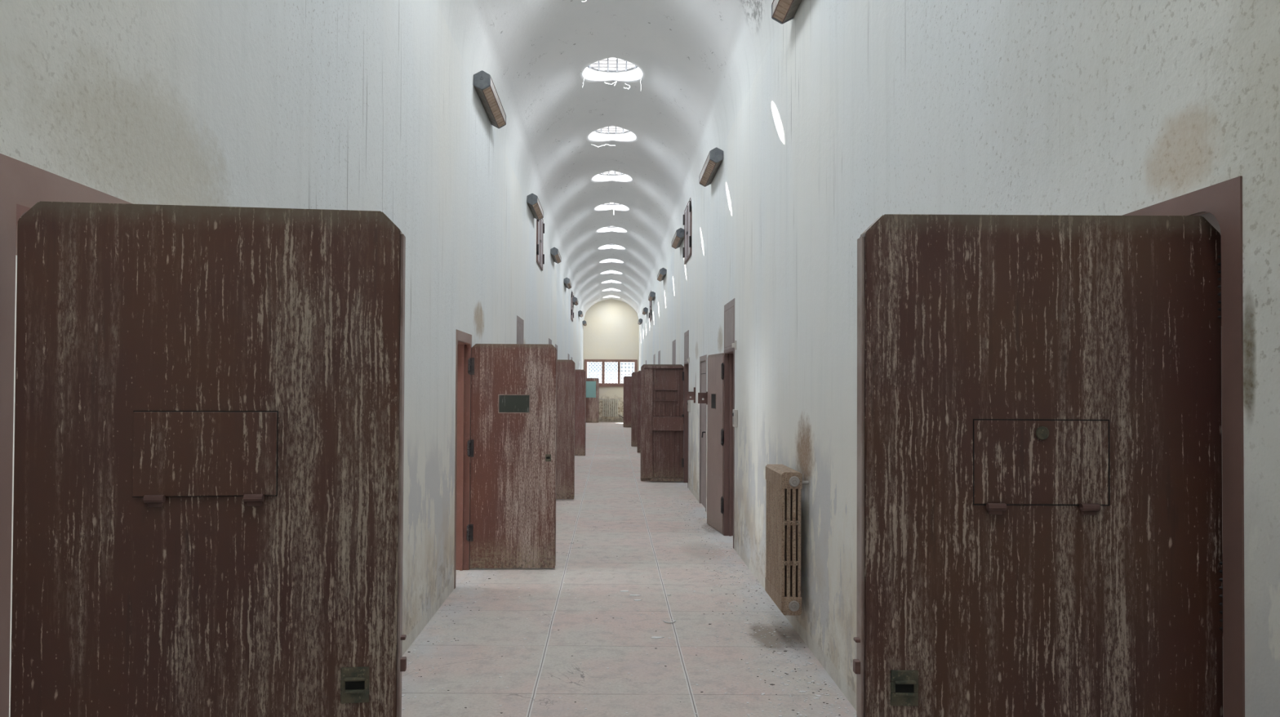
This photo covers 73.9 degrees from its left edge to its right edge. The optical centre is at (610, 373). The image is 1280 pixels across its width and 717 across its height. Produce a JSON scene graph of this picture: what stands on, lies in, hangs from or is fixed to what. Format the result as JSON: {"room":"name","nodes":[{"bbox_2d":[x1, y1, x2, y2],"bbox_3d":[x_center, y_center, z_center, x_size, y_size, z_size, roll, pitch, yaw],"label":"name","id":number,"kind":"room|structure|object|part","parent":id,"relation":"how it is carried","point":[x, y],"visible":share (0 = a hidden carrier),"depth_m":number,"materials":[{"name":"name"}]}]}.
{"room":"prison interior","nodes":[
{"label":"prison interior","id":0,"kind":"room"},
{"bbox_2d":[8,254,17,716],"bbox_3d":[-3.221,0.222,2.095,3.080,2.780,2.160,0,-1,0],"label":"wall","id":1,"kind":"structure","parent":0,"point":[15,255],"depth_m":3.09,"materials":[{"name":"paint"}]},
{"bbox_2d":[0,0,583,656],"bbox_3d":[-1.448,-0.290,17.356,0.460,4.250,39.900,0,-1,0],"label":"wall","id":2,"kind":"structure","parent":0,"point":[328,104],"depth_m":3.72,"materials":[{"name":"paint"}]},
{"bbox_2d":[0,153,133,716],"bbox_3d":[-1.451,0.593,2.030,0.464,2.055,0.934,0,-1,0],"label":"door frame","id":3,"kind":"structure","parent":2,"relation":"in","point":[23,184],"depth_m":1.72,"materials":[{"name":"red paint"}]},
{"bbox_2d":[10,200,406,716],"bbox_3d":[-0.800,0.635,1.711,0.756,1.945,0.065,0,-1,-7],"label":"door","id":4,"kind":"structure","parent":2,"relation":"in","point":[209,450],"depth_m":1.70,"materials":[{"name":"brown paint"}]},
{"bbox_3d":[-0.520,0.633,1.727,0.056,0.072,0.016,0,-1,-7],"label":"lock plate","id":5,"kind":"part","parent":4,"relation":"part of","materials":[{"name":"grey metal"}]},
{"bbox_2d":[453,328,471,588],"bbox_3d":[-1.452,0.673,7.038,0.464,2.035,0.737,0,-1,0],"label":"door frame","id":6,"kind":"structure","parent":2,"relation":"in","point":[464,340],"depth_m":7.35,"materials":[{"name":"red paint"}]},
{"bbox_2d":[473,70,506,128],"bbox_3d":[-1.131,-2.562,8.007,0.150,0.170,1.154,0,-1,0],"label":"wall lamp","id":7,"kind":"object","parent":2,"relation":"attached to","point":[484,86],"visible":1,"depth_m":7.78,"materials":[{"name":"brown metal"}]},
{"bbox_2d":[466,343,556,568],"bbox_3d":[-0.861,0.714,7.392,0.770,1.945,0.067,0,-1,-3],"label":"door","id":8,"kind":"structure","parent":2,"relation":"in","point":[512,446],"depth_m":7.38,"materials":[{"name":"red paint"}]},
{"bbox_3d":[-0.841,0.262,7.382,0.276,0.164,0.008,0,-1,-2],"label":"window trim","id":9,"kind":"part","parent":8,"relation":"part of","materials":[{"name":"metal"}]},
{"bbox_3d":[-0.545,0.732,7.384,0.048,0.061,0.016,0,-1,-2],"label":"lock plate","id":10,"kind":"part","parent":8,"relation":"part of","materials":[{"name":"grey metal"}]},
{"bbox_2d":[516,315,524,343],"bbox_3d":[-1.450,0.501,11.380,0.464,2.500,0.837,0,-1,0],"label":"door frame","id":11,"kind":"structure","parent":2,"relation":"in","point":[520,322],"depth_m":11.30,"materials":[{"name":"brown paint"}]},
{"bbox_2d":[526,193,543,220],"bbox_3d":[-1.132,-2.495,12.756,0.150,0.170,1.154,0,-1,0],"label":"wall lamp","id":12,"kind":"object","parent":2,"relation":"attached to","point":[532,199],"visible":1,"depth_m":12.46,"materials":[{"name":"brown metal"}]},
{"bbox_2d":[537,219,540,263],"bbox_3d":[-1.200,-2.260,14.068,0.016,0.816,0.486,0,-1,0],"label":"shutter","id":13,"kind":"object","parent":2,"relation":"attached to","point":[539,221],"depth_m":14.11,"materials":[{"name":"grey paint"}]},
{"bbox_2d":[536,217,544,270],"bbox_3d":[-1.186,-2.256,14.328,0.045,0.900,1.090,0,-1,0],"label":"shutter","id":14,"kind":"object","parent":2,"relation":"attached to","point":[540,224],"visible":0.78,"depth_m":14.28,"materials":[{"name":"grey paint"}]},
{"bbox_2d":[540,218,542,267],"bbox_3d":[-1.200,-2.253,14.578,0.016,0.816,0.486,0,-1,0],"label":"shutter","id":15,"kind":"object","parent":2,"relation":"attached to","point":[541,222],"depth_m":14.61,"materials":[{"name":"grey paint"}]},
{"bbox_2d":[550,247,561,263],"bbox_3d":[-1.132,-2.429,17.506,0.150,0.170,1.154,0,-1,0],"label":"wall lamp","id":16,"kind":"object","parent":2,"relation":"attached to","point":[554,252],"visible":1,"depth_m":17.13,"materials":[{"name":"brown metal"}]},
{"bbox_2d":[555,359,575,498],"bbox_3d":[-0.876,0.777,11.882,0.738,1.945,0.067,0,-1,0],"label":"door","id":17,"kind":"structure","parent":2,"relation":"in","point":[566,369],"depth_m":11.87,"materials":[{"name":"brown paint"}]},
{"bbox_2d":[563,277,571,288],"bbox_3d":[-1.132,-2.362,22.255,0.150,0.170,1.154,0,-1,0],"label":"wall lamp","id":18,"kind":"object","parent":2,"relation":"attached to","point":[566,281],"visible":1,"depth_m":21.75,"materials":[{"name":"brown metal"}]},
{"bbox_2d":[570,289,573,321],"bbox_3d":[-1.187,-2.091,26.177,0.045,0.900,1.090,0,-1,0],"label":"shutter","id":19,"kind":"object","parent":2,"relation":"attached to","point":[571,295],"visible":0.93,"depth_m":25.90,"materials":[{"name":"grey paint"}]},
{"bbox_2d":[572,293,573,319],"bbox_3d":[-1.201,-2.087,26.427,0.016,0.816,0.486,0,-1,0],"label":"shutter","id":20,"kind":"object","parent":2,"relation":"attached to","point":[572,293],"depth_m":26.45,"materials":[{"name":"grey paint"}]},
{"bbox_2d":[573,297,578,305],"bbox_3d":[-1.133,-2.296,27.005,0.150,0.170,1.154,0,-1,0],"label":"wall lamp","id":21,"kind":"object","parent":2,"relation":"attached to","point":[575,302],"visible":1,"depth_m":26.52,"materials":[{"name":"brown metal"}]},
{"bbox_2d":[574,369,586,455],"bbox_3d":[-0.900,0.880,19.284,0.668,1.945,0.067,0,-1,14],"label":"door","id":22,"kind":"structure","parent":2,"relation":"in","point":[580,375],"depth_m":19.22,"materials":[{"name":"brown paint"}]},
{"bbox_2d":[577,310,582,316],"bbox_3d":[-1.133,-2.230,31.754,0.150,0.170,1.154,0,-1,0],"label":"wall lamp","id":23,"kind":"object","parent":2,"relation":"attached to","point":[580,313],"visible":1,"depth_m":31.18,"materials":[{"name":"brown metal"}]},
{"bbox_2d":[586,377,599,422],"bbox_3d":[-0.882,1.141,36.343,0.732,1.900,0.067,0,-1,-2],"label":"door","id":24,"kind":"structure","parent":2,"relation":"in","point":[592,384],"depth_m":36.33,"materials":[{"name":"red paint"}]},
{"bbox_2d":[435,0,779,321],"bbox_3d":[0.018,-3.360,17.399,2.440,1.905,40.300,0,-1,0],"label":"ceiling","id":25,"kind":"structure","parent":0,"point":[698,62],"depth_m":10.53,"materials":[{"name":"paint"}]},
{"bbox_2d":[594,125,629,133],"bbox_3d":[0.019,-3.732,12.833,0.706,0.028,0.706,0,-1,0],"label":"skylight","id":26,"kind":"object","parent":25,"relation":"in","point":[608,127],"visible":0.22,"depth_m":13.04,"materials":[{"name":"white glass"}]},
{"bbox_2d":[600,170,623,175],"bbox_3d":[0.019,-3.695,15.433,0.706,0.028,0.706,0,-1,0],"label":"skylight","id":27,"kind":"object","parent":25,"relation":"in","point":[608,172],"visible":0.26,"depth_m":15.66,"materials":[{"name":"white glass"}]},
{"bbox_2d":[587,57,637,71],"bbox_3d":[0.020,-3.768,10.234,0.706,0.028,0.706,0,-1,0],"label":"skylight","id":28,"kind":"object","parent":25,"relation":"in","point":[607,60],"visible":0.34,"depth_m":10.42,"materials":[{"name":"white glass"}]},
{"bbox_2d":[604,202,620,204],"bbox_3d":[0.019,-3.659,18.033,0.706,0.028,0.706,0,-1,0],"label":"skylight","id":29,"kind":"object","parent":25,"relation":"in","point":[608,203],"visible":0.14,"depth_m":18.34,"materials":[{"name":"white glass"}]},
{"bbox_2d":[582,298,639,422],"bbox_3d":[0.005,-0.966,37.517,3.040,6.220,0.400,0,-1,0],"label":"wall","id":30,"kind":"structure","parent":0,"point":[611,330],"depth_m":37.32,"materials":[{"name":"beige paint"}]},
{"bbox_2d":[584,359,637,386],"bbox_3d":[-0.010,-0.024,37.319,2.400,1.190,0.210,0,-1,0],"label":"window","id":31,"kind":"structure","parent":30,"relation":"in","point":[602,383],"depth_m":37.26,"materials":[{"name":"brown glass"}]},
{"bbox_3d":[-0.013,0.545,37.251,2.400,0.050,0.090,0,-1,0],"label":"sill","id":32,"kind":"part","parent":31,"relation":"part of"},
{"bbox_2d":[599,398,623,417],"bbox_3d":[0.084,1.551,37.201,1.224,0.890,0.158,0,-1,0],"label":"radiator","id":33,"kind":"object","parent":30,"relation":"attached to","point":[615,401],"visible":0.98,"depth_m":37.12,"materials":[{"name":"beige metal"}]},
{"bbox_2d":[401,422,856,716],"bbox_3d":[-0.010,1.967,17.324,10.160,0.250,40.700,0,-1,0],"label":"floor","id":34,"kind":"structure","parent":0,"point":[608,474],"depth_m":5.58,"materials":[{"name":"concrete"}]},
{"bbox_2d":[407,497,844,716],"bbox_3d":[-0.011,1.706,7.715,2.412,0.002,8.888,0,-1,0],"label":"crumbs","id":35,"kind":"object","parent":34,"relation":"on","point":[686,497],"visible":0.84,"depth_m":5.24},
{"bbox_2d":[401,496,856,716],"bbox_3d":[-0.009,1.707,7.774,2.415,0.003,9.013,0,-1,0],"label":"flakes","id":36,"kind":"object","parent":34,"relation":"on","point":[414,650],"visible":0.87,"depth_m":5.28,"materials":[{"name":"white paint"}]},
{"bbox_2d":[650,635,664,638],"bbox_3d":[0.295,1.675,5.391,0.080,0.004,0.038,0,-1,12],"label":"chip","id":37,"kind":"object","parent":34,"relation":"on","point":[652,637],"visible":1,"depth_m":5.39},
{"bbox_2d":[639,0,1279,716],"bbox_3d":[1.452,-0.275,17.356,0.460,4.250,39.900,0,-1,0],"label":"wall","id":38,"kind":"structure","parent":0,"point":[854,113],"depth_m":3.46,"materials":[{"name":"paint"}]},
{"bbox_2d":[622,376,631,426],"bbox_3d":[0.853,1.072,32.389,0.765,1.945,0.067,0,-1,2],"label":"door","id":39,"kind":"structure","parent":38,"relation":"in","point":[627,380],"depth_m":32.39,"materials":[{"name":"brown paint"}]},
{"bbox_2d":[637,318,642,324],"bbox_3d":[1.155,-2.054,33.622,0.150,0.170,1.154,0,-1,0],"label":"wall lamp","id":40,"kind":"object","parent":38,"relation":"attached to","point":[640,321],"visible":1,"depth_m":33.07,"materials":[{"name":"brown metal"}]},
{"bbox_2d":[642,306,648,315],"bbox_3d":[1.156,-2.120,28.872,0.150,0.170,1.154,0,-1,0],"label":"wall lamp","id":41,"kind":"object","parent":38,"relation":"attached to","point":[645,309],"visible":0.99,"depth_m":28.30,"materials":[{"name":"brown metal"}]},
{"bbox_2d":[648,290,652,321],"bbox_3d":[1.208,-2.080,26.077,0.045,0.900,1.090,0,-1,0],"label":"shutter","id":42,"kind":"object","parent":38,"relation":"attached to","point":[651,302],"visible":0.73,"depth_m":25.80,"materials":[{"name":"grey paint"}]},
{"bbox_2d":[648,291,655,301],"bbox_3d":[1.156,-2.187,24.123,0.150,0.170,1.154,0,-1,0],"label":"wall lamp","id":43,"kind":"object","parent":38,"relation":"attached to","point":[651,295],"visible":1,"depth_m":23.56,"materials":[{"name":"brown metal"}]},
{"bbox_2d":[657,350,660,364],"bbox_3d":[1.444,0.668,21.514,0.464,2.480,0.847,0,-1,0],"label":"door","id":44,"kind":"structure","parent":38,"relation":"in","point":[659,352],"depth_m":21.51,"materials":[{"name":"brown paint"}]},
{"bbox_2d":[631,372,637,446],"bbox_3d":[0.873,0.929,22.110,0.732,1.945,0.067,0,-1,23],"label":"door","id":45,"kind":"structure","parent":44,"relation":"attached to","point":[634,375],"depth_m":22.20,"materials":[{"name":"brown paint"}]},
{"bbox_2d":[657,267,666,281],"bbox_3d":[1.157,-2.253,19.373,0.150,0.170,1.154,0,-1,0],"label":"wall lamp","id":46,"kind":"object","parent":38,"relation":"attached to","point":[662,273],"visible":1,"depth_m":18.94,"materials":[{"name":"brown metal"}]},
{"bbox_2d":[671,339,675,364],"bbox_3d":[1.445,0.598,16.480,0.464,2.480,0.837,0,-1,0],"label":"door frame","id":47,"kind":"structure","parent":38,"relation":"in","point":[673,361],"depth_m":16.46,"materials":[{"name":"brown paint"}]},
{"bbox_2d":[671,227,684,248],"bbox_3d":[1.157,-2.319,14.624,0.150,0.170,1.154,0,-1,0],"label":"wall lamp","id":48,"kind":"object","parent":38,"relation":"attached to","point":[678,237],"visible":0.97,"depth_m":14.30,"materials":[{"name":"brown metal"}]},
{"bbox_2d":[683,329,688,487],"bbox_3d":[1.445,0.559,13.740,0.464,2.480,0.797,0,-1,0],"label":"door frame","id":49,"kind":"structure","parent":38,"relation":"in","point":[686,333],"depth_m":14.08,"materials":[{"name":"brown paint"}]},
{"bbox_2d":[640,364,684,481],"bbox_3d":[0.865,0.818,14.149,0.742,1.945,0.130,0,-1,3],"label":"door","id":50,"kind":"structure","parent":49,"relation":"attached to","point":[662,385],"depth_m":14.16,"materials":[{"name":"brown paint"}]},
{"bbox_3d":[0.876,-0.109,14.155,0.654,0.043,0.057,0,-1,3],"label":"rail","id":51,"kind":"part","parent":50,"relation":"part of","materials":[{"name":"brown paint"}]},
{"bbox_3d":[0.911,0.362,14.156,0.400,0.190,0.034,0,-1,3],"label":"hatch frame","id":52,"kind":"part","parent":50,"relation":"part of","materials":[{"name":"brown paint"}]},
{"bbox_3d":[0.930,1.761,14.111,0.543,0.047,0.087,0,-1,3],"label":"foot rail","id":53,"kind":"part","parent":50,"relation":"part of","materials":[{"name":"brown paint"}]},
{"bbox_3d":[1.231,-0.437,13.754,0.023,0.490,0.797,0,-1,0],"label":"transom panel","id":54,"kind":"part","parent":49,"relation":"part of","materials":[{"name":"pink paint"}]},
{"bbox_2d":[684,208,687,260],"bbox_3d":[1.224,-2.252,13.748,0.016,0.816,0.486,0,-1,0],"label":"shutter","id":55,"kind":"object","parent":38,"relation":"attached to","point":[686,212],"depth_m":13.76,"materials":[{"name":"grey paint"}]},
{"bbox_2d":[682,197,692,264],"bbox_3d":[1.209,-2.256,13.498,0.045,0.900,1.090,0,-1,0],"label":"shutter","id":56,"kind":"object","parent":38,"relation":"attached to","point":[687,216],"visible":0.97,"depth_m":13.46,"materials":[{"name":"grey paint"}]},
{"bbox_2d":[687,400,690,411],"bbox_3d":[1.196,0.499,13.114,0.042,0.170,0.130,0,-1,0],"label":"switch box","id":57,"kind":"object","parent":38,"relation":"attached to","point":[688,401],"visible":1,"depth_m":13.05,"materials":[{"name":"white plastic"}]},
{"bbox_2d":[687,204,690,256],"bbox_3d":[1.224,-2.259,13.238,0.016,0.816,0.486,0,-1,0],"label":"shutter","id":58,"kind":"object","parent":38,"relation":"attached to","point":[689,205],"depth_m":13.20,"materials":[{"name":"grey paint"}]},
{"bbox_2d":[686,386,695,402],"bbox_3d":[1.152,0.310,12.266,0.128,0.225,0.062,0,-1,0],"label":"iron bracket","id":59,"kind":"object","parent":38,"relation":"attached to","point":[690,395],"visible":1,"depth_m":12.24,"materials":[{"name":"brown metal"}]},
{"bbox_3d":[1.152,0.320,12.247,0.128,0.120,0.008,0,-1,0],"label":"plate","id":60,"kind":"part","parent":59,"relation":"part of","materials":[{"name":"brown metal"}]},
{"bbox_2d":[699,354,706,511],"bbox_3d":[1.444,0.765,11.242,0.464,2.000,0.807,0,-1,0],"label":"door","id":61,"kind":"structure","parent":38,"relation":"in","point":[703,358],"depth_m":11.58,"materials":[{"name":"pink paint"}]},
{"bbox_2d":[700,361,706,507],"bbox_3d":[1.226,0.797,11.245,0.083,1.908,0.690,0,-1,0],"label":"door","id":62,"kind":"structure","parent":61,"relation":"attached to","point":[704,363],"depth_m":11.29,"materials":[{"name":"pink paint"}]},
{"bbox_2d":[698,147,723,186],"bbox_3d":[1.157,-2.385,9.874,0.150,0.170,1.154,0,-1,0],"label":"wall lamp","id":63,"kind":"object","parent":38,"relation":"attached to","point":[714,158],"visible":1,"depth_m":9.62,"materials":[{"name":"brown metal"}]},
{"bbox_2d":[706,352,724,533],"bbox_3d":[1.171,0.754,9.493,0.067,1.945,0.743,0,-1,-7],"label":"door","id":64,"kind":"structure","parent":38,"relation":"in","point":[715,406],"depth_m":9.46,"materials":[{"name":"pink paint"}]},
{"bbox_2d":[697,391,707,404],"bbox_3d":[1.064,0.283,9.879,0.109,0.150,0.056,0,-1,0],"label":"iron bracket","id":65,"kind":"object","parent":64,"relation":"attached to","point":[702,397],"visible":1,"depth_m":9.85,"materials":[{"name":"brown metal"}]},
{"bbox_2d":[723,297,734,548],"bbox_3d":[1.445,0.495,8.771,0.464,2.470,0.777,0,-1,0],"label":"door frame","id":66,"kind":"structure","parent":38,"relation":"in","point":[729,308],"depth_m":9.09,"materials":[{"name":"brown paint"}]},
{"bbox_3d":[1.231,-0.498,8.784,0.023,0.485,0.777,0,-1,0],"label":"transom panel","id":67,"kind":"part","parent":66,"relation":"part of","materials":[{"name":"pink paint"}]},
{"bbox_2d":[732,340,736,349],"bbox_3d":[1.206,-0.278,8.319,0.030,0.090,0.112,0,-1,0],"label":"junction box","id":68,"kind":"object","parent":38,"relation":"attached to","point":[734,344],"visible":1,"depth_m":8.26,"materials":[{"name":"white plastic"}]},
{"bbox_2d":[732,408,737,426],"bbox_3d":[1.197,0.431,8.225,0.042,0.170,0.130,0,-1,0],"label":"switch box","id":69,"kind":"object","parent":38,"relation":"attached to","point":[735,413],"visible":1,"depth_m":8.16,"materials":[{"name":"white plastic"}]},
{"bbox_2d":[771,0,801,23],"bbox_3d":[1.158,-2.451,5.175,0.150,0.170,1.154,0,-1,0],"label":"wall lamp","id":70,"kind":"object","parent":38,"relation":"attached to","point":[782,11],"visible":1,"depth_m":5.60,"materials":[{"name":"brown metal"}]},
{"bbox_2d":[764,463,808,615],"bbox_3d":[1.126,1.042,5.450,0.172,0.870,0.558,0,-1,0],"label":"radiator","id":71,"kind":"object","parent":38,"relation":"attached to","point":[784,483],"visible":1,"depth_m":5.21,"materials":[{"name":"metal"}]},
{"bbox_2d":[1122,175,1244,716],"bbox_3d":[1.445,0.630,2.044,0.464,2.012,0.825,0,-1,0],"label":"door frame","id":72,"kind":"structure","parent":38,"relation":"in","point":[1220,204],"depth_m":1.67,"materials":[{"name":"brown paint"}]},
{"bbox_2d":[853,213,1222,716],"bbox_3d":[0.888,0.645,1.755,0.769,1.945,0.063,0,-1,0],"label":"door","id":73,"kind":"structure","parent":72,"relation":"attached to","point":[1039,397],"depth_m":1.75,"materials":[{"name":"brown paint"}]},
{"bbox_3d":[0.601,0.643,1.737,0.056,0.072,0.016,0,-1,0],"label":"lock plate","id":74,"kind":"part","parent":73,"relation":"part of","materials":[{"name":"grey metal"}]},
{"bbox_3d":[0.885,0.122,1.744,0.028,0.028,0.007,0,-1,0],"label":"hatch knob","id":75,"kind":"part","parent":73,"relation":"part of","materials":[{"name":"grey metal"}]},
{"bbox_3d":[1.443,0.874,19.401,0.464,2.010,0.827,0,-1,0],"label":"door","id":76,"kind":"structure","parent":38,"relation":"in","visible":0},
{"bbox_2d":[636,370,640,453],"bbox_3d":[0.918,0.900,19.993,0.663,1.945,0.067,0,-1,28],"label":"door","id":77,"kind":"structure","parent":76,"relation":"attached to","point":[638,449],"depth_m":20.11,"materials":[{"name":"brown paint"}]},
{"bbox_2d":[1221,373,1223,716],"bbox_3d":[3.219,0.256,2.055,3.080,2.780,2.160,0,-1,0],"label":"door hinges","id":78,"kind":"structure","parent":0,"point":[1221,373],"depth_m":3.06,"materials":[{"name":"metal"}]}
]}

